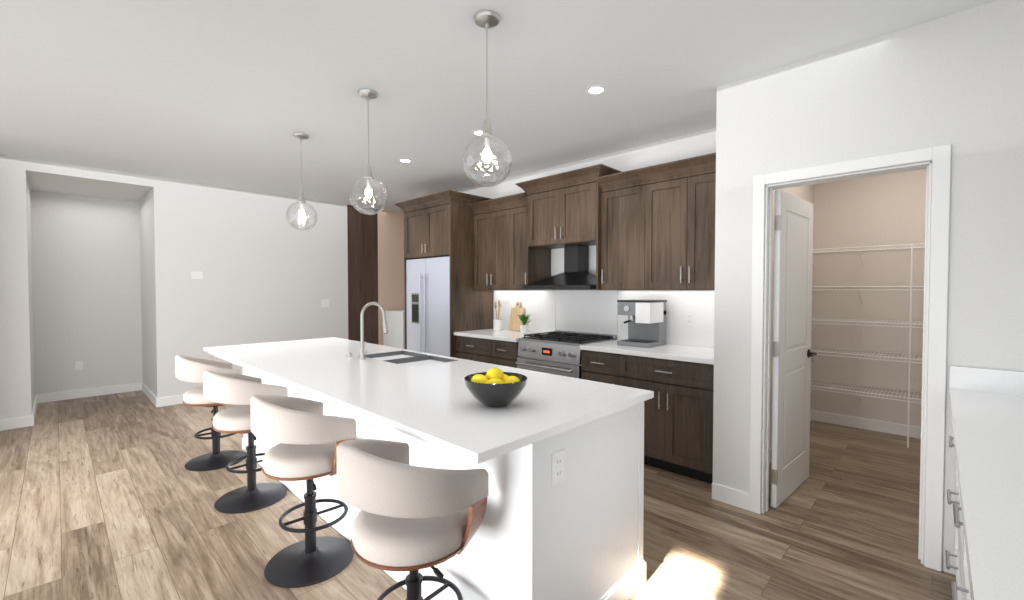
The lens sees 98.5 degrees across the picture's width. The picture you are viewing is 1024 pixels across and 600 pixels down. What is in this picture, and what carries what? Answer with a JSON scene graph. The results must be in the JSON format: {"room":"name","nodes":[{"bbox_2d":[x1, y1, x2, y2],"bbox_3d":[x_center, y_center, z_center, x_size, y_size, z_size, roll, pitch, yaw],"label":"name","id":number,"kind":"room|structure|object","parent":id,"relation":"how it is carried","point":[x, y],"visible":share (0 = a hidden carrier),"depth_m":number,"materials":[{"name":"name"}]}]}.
{"room":"kitchen","nodes":[
{"label":"kitchen","id":0,"kind":"room"},
{"bbox_2d":[0,155,403,419],"bbox_3d":[-4.126,-0.094,5.458,0.120,2.740,10.520,1,2,44],"label":"wall","id":1,"kind":"structure","parent":0,"point":[98,267],"depth_m":5.27,"materials":[{"name":"paint"}]},
{"bbox_2d":[30,395,38,425],"bbox_3d":[-5.409,1.234,4.998,1.314,0.105,0.014,1,2,44],"label":"baseboard","id":2,"kind":"structure","parent":1,"relation":"attached to","point":[32,418],"depth_m":4.74,"materials":[{"name":"white"}]},
{"bbox_2d":[75,361,82,369],"bbox_3d":[-5.618,0.850,5.724,0.007,0.115,0.070,1,2,44],"label":"outlet","id":3,"kind":"object","parent":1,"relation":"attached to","point":[78,364],"depth_m":5.72,"materials":[{"name":"white plastic"}]},
{"bbox_2d":[141,382,156,404],"bbox_3d":[-4.719,1.218,5.730,1.290,0.105,0.014,1,2,44],"label":"baseboard","id":4,"kind":"structure","parent":1,"relation":"attached to","point":[147,392],"depth_m":5.70,"materials":[{"name":"white"}]},
{"bbox_2d":[155,395,182,406],"bbox_3d":[-3.416,1.209,6.126,0.014,0.105,2.394,1,2,44],"label":"baseboard","id":5,"kind":"structure","parent":1,"relation":"attached to","point":[172,400],"depth_m":5.34,"materials":[{"name":"white"}]},
{"bbox_2d":[191,272,202,278],"bbox_3d":[-3.966,-0.311,5.548,0.022,0.090,0.120,1,2,44],"label":"thermostat","id":6,"kind":"object","parent":1,"relation":"attached to","point":[196,275],"visible":1,"depth_m":5.54,"materials":[{"name":"white plastic"}]},
{"bbox_2d":[321,299,328,306],"bbox_3d":[-2.843,0.048,6.710,0.008,0.115,0.124,1,2,44],"label":"light switch","id":7,"kind":"object","parent":1,"relation":"attached to","point":[325,303],"depth_m":6.70,"materials":[{"name":"white plastic"}]},
{"bbox_2d":[0,390,955,599],"bbox_3d":[-1.329,1.356,3.262,12.800,0.060,11.200,1,2,44],"label":"floor","id":8,"kind":"structure","parent":0,"point":[107,497],"depth_m":2.61,"materials":[{"name":"brown wood"}]},
{"bbox_2d":[39,383,140,402],"bbox_3d":[-5.520,1.216,5.819,0.014,0.105,0.960,1,2,44],"label":"baseboard","id":9,"kind":"structure","parent":8,"relation":"on","point":[49,397],"depth_m":5.78,"materials":[{"name":"white"}]},
{"bbox_2d":[175,355,245,470],"bbox_3d":[-2.436,0.871,3.587,0.518,0.895,0.475,1,2,44],"label":"bar stool","id":10,"kind":"object","parent":8,"relation":"on","point":[191,369],"visible":0.54,"depth_m":3.47,"materials":[{"name":"white leather"}]},
{"bbox_2d":[203,370,287,513],"bbox_3d":[-1.766,0.886,2.943,0.518,0.895,0.475,1,2,44],"label":"bar stool","id":11,"kind":"object","parent":8,"relation":"on","point":[240,390],"visible":0.71,"depth_m":2.82,"materials":[{"name":"grey metal"}]},
{"bbox_2d":[250,395,355,587],"bbox_3d":[-1.055,0.902,2.254,0.518,0.895,0.475,1,2,44],"label":"bar stool","id":12,"kind":"object","parent":8,"relation":"on","point":[308,436],"visible":0.94,"depth_m":2.14,"materials":[{"name":"grey metal"}]},
{"bbox_2d":[383,310,404,348],"bbox_3d":[-1.694,0.703,7.354,0.630,1.060,0.640,1,2,44],"label":"washer","id":13,"kind":"object","parent":8,"relation":"on","point":[394,336],"visible":0.1,"depth_m":7.08,"materials":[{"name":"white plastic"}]},
{"bbox_2d":[336,439,488,599],"bbox_3d":[-0.373,0.917,1.593,0.518,0.895,0.474,1,2,44],"label":"bar stool","id":14,"kind":"object","parent":8,"relation":"on","point":[412,520],"visible":1,"depth_m":1.42,"materials":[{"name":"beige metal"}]},
{"bbox_2d":[406,256,449,356],"bbox_3d":[-0.824,0.381,5.578,0.910,1.785,0.708,1,2,44],"label":"refrigerator","id":15,"kind":"object","parent":8,"relation":"on","point":[428,301],"visible":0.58,"depth_m":5.32,"materials":[{"name":"grey metal"}]},
{"bbox_2d":[241,366,645,599],"bbox_3d":[-0.865,0.887,2.980,3.393,0.890,0.823,1,2,44],"label":"kitchen island","id":16,"kind":"object","parent":8,"relation":"on","point":[559,459],"depth_m":1.76,"materials":[{"name":"white paint"}]},
{"bbox_2d":[203,338,653,465],"bbox_3d":[-0.952,0.428,2.883,3.440,0.030,1.110,1,2,44],"label":"island countertop","id":17,"kind":"structure","parent":16,"relation":"on","point":[433,404],"depth_m":2.02,"materials":[{"name":"white stone"}]},
{"bbox_2d":[359,302,387,357],"bbox_3d":[-0.964,0.210,3.107,0.098,0.394,0.226,1,2,44],"label":"faucet","id":18,"kind":"object","parent":17,"relation":"on","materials":[{"name":"silver metal"}]},
{"bbox_2d":[367,350,418,361],"bbox_3d":[-0.875,0.526,3.245,0.338,0.240,0.373,1,2,44],"label":"sink","id":19,"kind":"object","parent":17,"relation":"in","point":[386,354],"depth_m":3.38,"materials":[{"name":"silver metal"}]},
{"bbox_2d":[387,354,458,365],"bbox_3d":[-0.609,0.532,2.988,0.338,0.240,0.373,1,2,44],"label":"sink","id":20,"kind":"object","parent":17,"relation":"in","point":[424,359],"depth_m":3.11,"materials":[{"name":"silver metal"}]},
{"bbox_2d":[464,368,526,407],"bbox_3d":[-0.067,0.359,1.839,0.264,0.155,0.264,1,2,44],"label":"fruit bowl","id":21,"kind":"object","parent":17,"relation":"on","point":[495,388],"visible":1,"depth_m":1.76,"materials":[{"name":"black"}]},
{"bbox_2d":[455,336,494,363],"bbox_3d":[-0.198,0.845,5.061,0.666,0.880,0.617,1,2,44],"label":"base cabinet","id":22,"kind":"object","parent":8,"relation":"on","point":[468,348],"depth_m":4.82,"materials":[{"name":"brown wood"}]},
{"bbox_2d":[495,340,519,367],"bbox_3d":[0.111,0.852,4.763,0.429,0.880,0.617,1,2,44],"label":"base cabinet","id":23,"kind":"object","parent":8,"relation":"on","point":[506,352],"depth_m":4.49,"materials":[{"name":"brown wood"}]},
{"bbox_2d":[515,331,615,378],"bbox_3d":[0.508,0.824,4.311,0.742,0.957,0.683,1,2,44],"label":"range","id":24,"kind":"object","parent":8,"relation":"on","point":[556,352],"visible":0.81,"depth_m":4.12,"materials":[{"name":"silver metal"}]},
{"bbox_2d":[581,350,626,386],"bbox_3d":[0.973,0.871,3.930,0.430,0.880,0.617,1,2,44],"label":"base cabinet","id":25,"kind":"object","parent":8,"relation":"on","point":[610,368],"depth_m":3.69,"materials":[{"name":"brown wood"}]},
{"bbox_2d":[627,355,713,483],"bbox_3d":[1.347,0.879,3.570,0.846,0.880,0.617,1,2,44],"label":"base cabinet","id":26,"kind":"object","parent":8,"relation":"on","point":[678,423],"depth_m":3.27,"materials":[{"name":"brown wood"}]},
{"bbox_2d":[454,290,714,364],"bbox_3d":[0.600,0.163,4.260,2.903,0.516,0.639,1,2,44],"label":"countertop","id":27,"kind":"structure","parent":26,"relation":"on","point":[590,311],"depth_m":4.30,"materials":[{"name":"white stone"}]},
{"bbox_2d":[493,300,501,330],"bbox_3d":[-0.170,0.181,5.199,0.104,0.358,0.108,1,2,44],"label":"utensil crock","id":28,"kind":"object","parent":27,"relation":"on","point":[497,324],"visible":1,"depth_m":5.17,"materials":[{"name":"white ceramic"}]},
{"bbox_2d":[509,302,524,330],"bbox_3d":[0.059,0.192,5.148,0.200,0.337,0.070,1,2,44],"label":"cutting board","id":29,"kind":"object","parent":27,"relation":"on","point":[515,322],"visible":0.9,"depth_m":5.14,"materials":[{"name":"brown wood"}]},
{"bbox_2d":[517,314,530,332],"bbox_3d":[0.140,0.258,4.899,0.143,0.218,0.151,1,2,44],"label":"potted plant","id":30,"kind":"object","parent":27,"relation":"on","point":[523,318],"visible":0.98,"depth_m":4.88,"materials":[{"name":"green plant"}]},
{"bbox_2d":[617,300,666,347],"bbox_3d":[1.126,0.196,3.849,0.310,0.390,0.356,1,2,44],"label":"coffee machine","id":31,"kind":"object","parent":27,"relation":"on","point":[646,321],"visible":1,"depth_m":3.79,"materials":[{"name":"grey plastic"}]},
{"bbox_2d":[813,410,920,438],"bbox_3d":[3.809,1.253,4.196,1.590,0.105,0.014,1,2,44],"label":"baseboard","id":32,"kind":"structure","parent":8,"relation":"on","point":[875,425],"depth_m":4.42,"materials":[{"name":"white"}]},
{"bbox_2d":[810,243,924,447],"bbox_3d":[3.079,0.418,3.408,1.645,1.810,2.128,1,2,44],"label":"wire shelving","id":33,"kind":"object","parent":8,"relation":"on","point":[910,323],"visible":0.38,"depth_m":4.13,"materials":[{"name":"white metal"}]},
{"bbox_2d":[946,365,1023,599],"bbox_3d":[0.919,0.876,0.416,0.688,1.030,4.247,1,2,44],"label":"base cabinet","id":34,"kind":"object","parent":8,"relation":"on","point":[987,409],"depth_m":1.22,"materials":[{"name":"white paint"}]},
{"bbox_2d":[0,0,996,212],"bbox_3d":[-1.329,-1.453,3.198,12.800,0.080,11.200,1,2,44],"label":"ceiling","id":35,"kind":"structure","parent":0,"point":[236,94],"depth_m":2.79,"materials":[{"name":"paint"}]},
{"bbox_2d":[286,133,316,230],"bbox_3d":[-1.828,-1.014,3.829,0.250,0.824,0.250,1,2,44],"label":"pendant light","id":36,"kind":"object","parent":35,"relation":"hanging from","point":[301,137],"visible":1,"depth_m":3.81,"materials":[{"name":"clear glass"}]},
{"bbox_2d":[349,89,387,214],"bbox_3d":[-0.979,-0.996,3.009,0.250,0.824,0.250,1,2,44],"label":"pendant light","id":37,"kind":"object","parent":35,"relation":"hanging from","point":[367,94],"visible":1,"depth_m":3.00,"materials":[{"name":"clear glass"}]},
{"bbox_2d":[398,158,412,162],"bbox_3d":[-1.106,-1.442,4.567,0.149,0.003,0.149,0,1,5],"label":"recessed light","id":38,"kind":"object","parent":35,"relation":"in","point":[402,160],"depth_m":4.56,"materials":[{"name":"white plastic"}]},
{"bbox_2d":[471,130,481,135],"bbox_3d":[-0.271,-1.423,3.762,0.149,0.003,0.149,0,1,5],"label":"recessed light","id":39,"kind":"object","parent":35,"relation":"in","point":[476,132],"depth_m":3.75,"materials":[{"name":"white plastic"}]},
{"bbox_2d":[462,10,511,186],"bbox_3d":[-0.123,-0.977,2.183,0.250,0.824,0.250,1,2,44],"label":"pendant light","id":40,"kind":"object","parent":35,"relation":"hanging from","point":[487,19],"visible":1,"depth_m":2.17,"materials":[{"name":"clear glass"}]},
{"bbox_2d":[585,85,606,95],"bbox_3d":[0.563,-1.405,2.956,0.149,0.003,0.149,1,2,38],"label":"recessed light","id":41,"kind":"object","parent":35,"relation":"in","point":[593,90],"depth_m":2.95,"materials":[{"name":"white plastic"}]},
{"bbox_2d":[457,128,712,339],"bbox_3d":[0.549,-0.080,4.836,3.990,2.740,0.120,1,2,44],"label":"wall","id":42,"kind":"structure","parent":0,"point":[699,143],"depth_m":4.26,"materials":[{"name":"paint"}]},
{"bbox_2d":[403,201,434,260],"bbox_3d":[-0.949,-0.851,5.707,0.519,0.642,0.677,1,2,44],"label":"upper cabinet","id":43,"kind":"object","parent":42,"relation":"attached to","point":[415,216],"depth_m":5.49,"materials":[{"name":"brown wood"}]},
{"bbox_2d":[427,197,482,260],"bbox_3d":[-0.661,-0.845,5.429,0.520,0.642,0.677,1,2,44],"label":"upper cabinet","id":44,"kind":"object","parent":42,"relation":"attached to","point":[448,218],"depth_m":5.12,"materials":[{"name":"brown wood"}]},
{"bbox_2d":[471,205,494,292],"bbox_3d":[-0.210,-0.593,5.243,0.356,0.948,0.327,1,2,44],"label":"upper cabinet","id":45,"kind":"object","parent":42,"relation":"attached to","point":[482,220],"depth_m":5.15,"materials":[{"name":"brown wood"}]},
{"bbox_2d":[495,201,514,289],"bbox_3d":[-0.018,-0.588,5.058,0.415,0.948,0.327,1,2,44],"label":"upper cabinet","id":46,"kind":"object","parent":42,"relation":"attached to","point":[505,213],"depth_m":4.89,"materials":[{"name":"brown wood"}]},
{"bbox_2d":[515,197,550,289],"bbox_3d":[0.174,-0.584,4.872,0.357,0.948,0.327,1,2,44],"label":"upper cabinet","id":47,"kind":"object","parent":42,"relation":"attached to","point":[531,265],"depth_m":4.72,"materials":[{"name":"brown wood"}]},
{"bbox_2d":[527,181,569,248],"bbox_3d":[0.469,-0.850,4.545,0.474,0.592,0.378,1,2,44],"label":"upper cabinet","id":48,"kind":"object","parent":42,"relation":"attached to","point":[546,204],"depth_m":4.41,"materials":[{"name":"brown wood"}]},
{"bbox_2d":[523,245,595,289],"bbox_3d":[0.561,-0.323,4.396,0.820,0.447,0.453,1,2,44],"label":"range hood","id":49,"kind":"object","parent":42,"relation":"attached to","point":[575,275],"visible":0.79,"depth_m":4.38,"materials":[{"name":"grey metal"}]},
{"bbox_2d":[567,173,614,245],"bbox_3d":[0.725,-0.844,4.298,0.475,0.592,0.378,1,2,44],"label":"upper cabinet","id":50,"kind":"object","parent":42,"relation":"attached to","point":[582,192],"depth_m":4.10,"materials":[{"name":"brown wood"}]},
{"bbox_2d":[599,173,650,289],"bbox_3d":[1.104,-0.564,3.974,0.489,0.948,0.327,1,2,44],"label":"upper cabinet","id":51,"kind":"object","parent":42,"relation":"attached to","point":[649,228],"depth_m":3.86,"materials":[{"name":"brown wood"}]},
{"bbox_2d":[651,165,694,289],"bbox_3d":[1.366,-0.558,3.721,0.478,0.948,0.327,1,2,44],"label":"upper cabinet","id":52,"kind":"object","parent":42,"relation":"attached to","point":[673,191],"depth_m":3.56,"materials":[{"name":"brown wood"}]},
{"bbox_2d":[686,312,693,325],"bbox_3d":[1.526,0.164,3.787,0.070,0.115,0.007,1,2,44],"label":"outlet","id":53,"kind":"object","parent":42,"relation":"attached to","point":[689,315],"depth_m":3.78,"materials":[{"name":"white plastic"}]},
{"bbox_2d":[695,161,715,289],"bbox_3d":[1.603,-0.553,3.493,0.418,0.948,0.327,1,2,44],"label":"upper cabinet","id":54,"kind":"object","parent":42,"relation":"attached to","point":[705,175],"depth_m":3.39,"materials":[{"name":"brown wood"}]},
{"bbox_2d":[713,0,1023,574],"bbox_3d":[2.926,-0.004,1.498,4.270,2.740,0.120,1,2,44],"label":"wall","id":55,"kind":"structure","parent":0,"point":[955,82],"depth_m":2.57,"materials":[{"name":"paint"}]},
{"bbox_2d":[732,410,812,499],"bbox_3d":[2.371,1.260,3.871,0.014,0.105,2.480,1,2,44],"label":"baseboard","id":56,"kind":"structure","parent":55,"relation":"attached to","point":[736,494],"depth_m":2.86,"materials":[{"name":"white"}]},
{"bbox_2d":[771,190,816,507],"bbox_3d":[1.951,0.313,3.031,0.149,2.025,0.728,1,2,44],"label":"pantry door","id":57,"kind":"structure","parent":55,"relation":"in","point":[793,354],"depth_m":2.96,"materials":[{"name":"white wood"}]},
{"bbox_2d":[749,144,950,571],"bbox_3d":[1.871,0.288,2.524,0.875,2.110,0.156,1,2,44],"label":"door frame","id":58,"kind":"structure","parent":55,"relation":"attached to","point":[937,166],"depth_m":2.26,"materials":[{"name":"white wood"}]}
]}

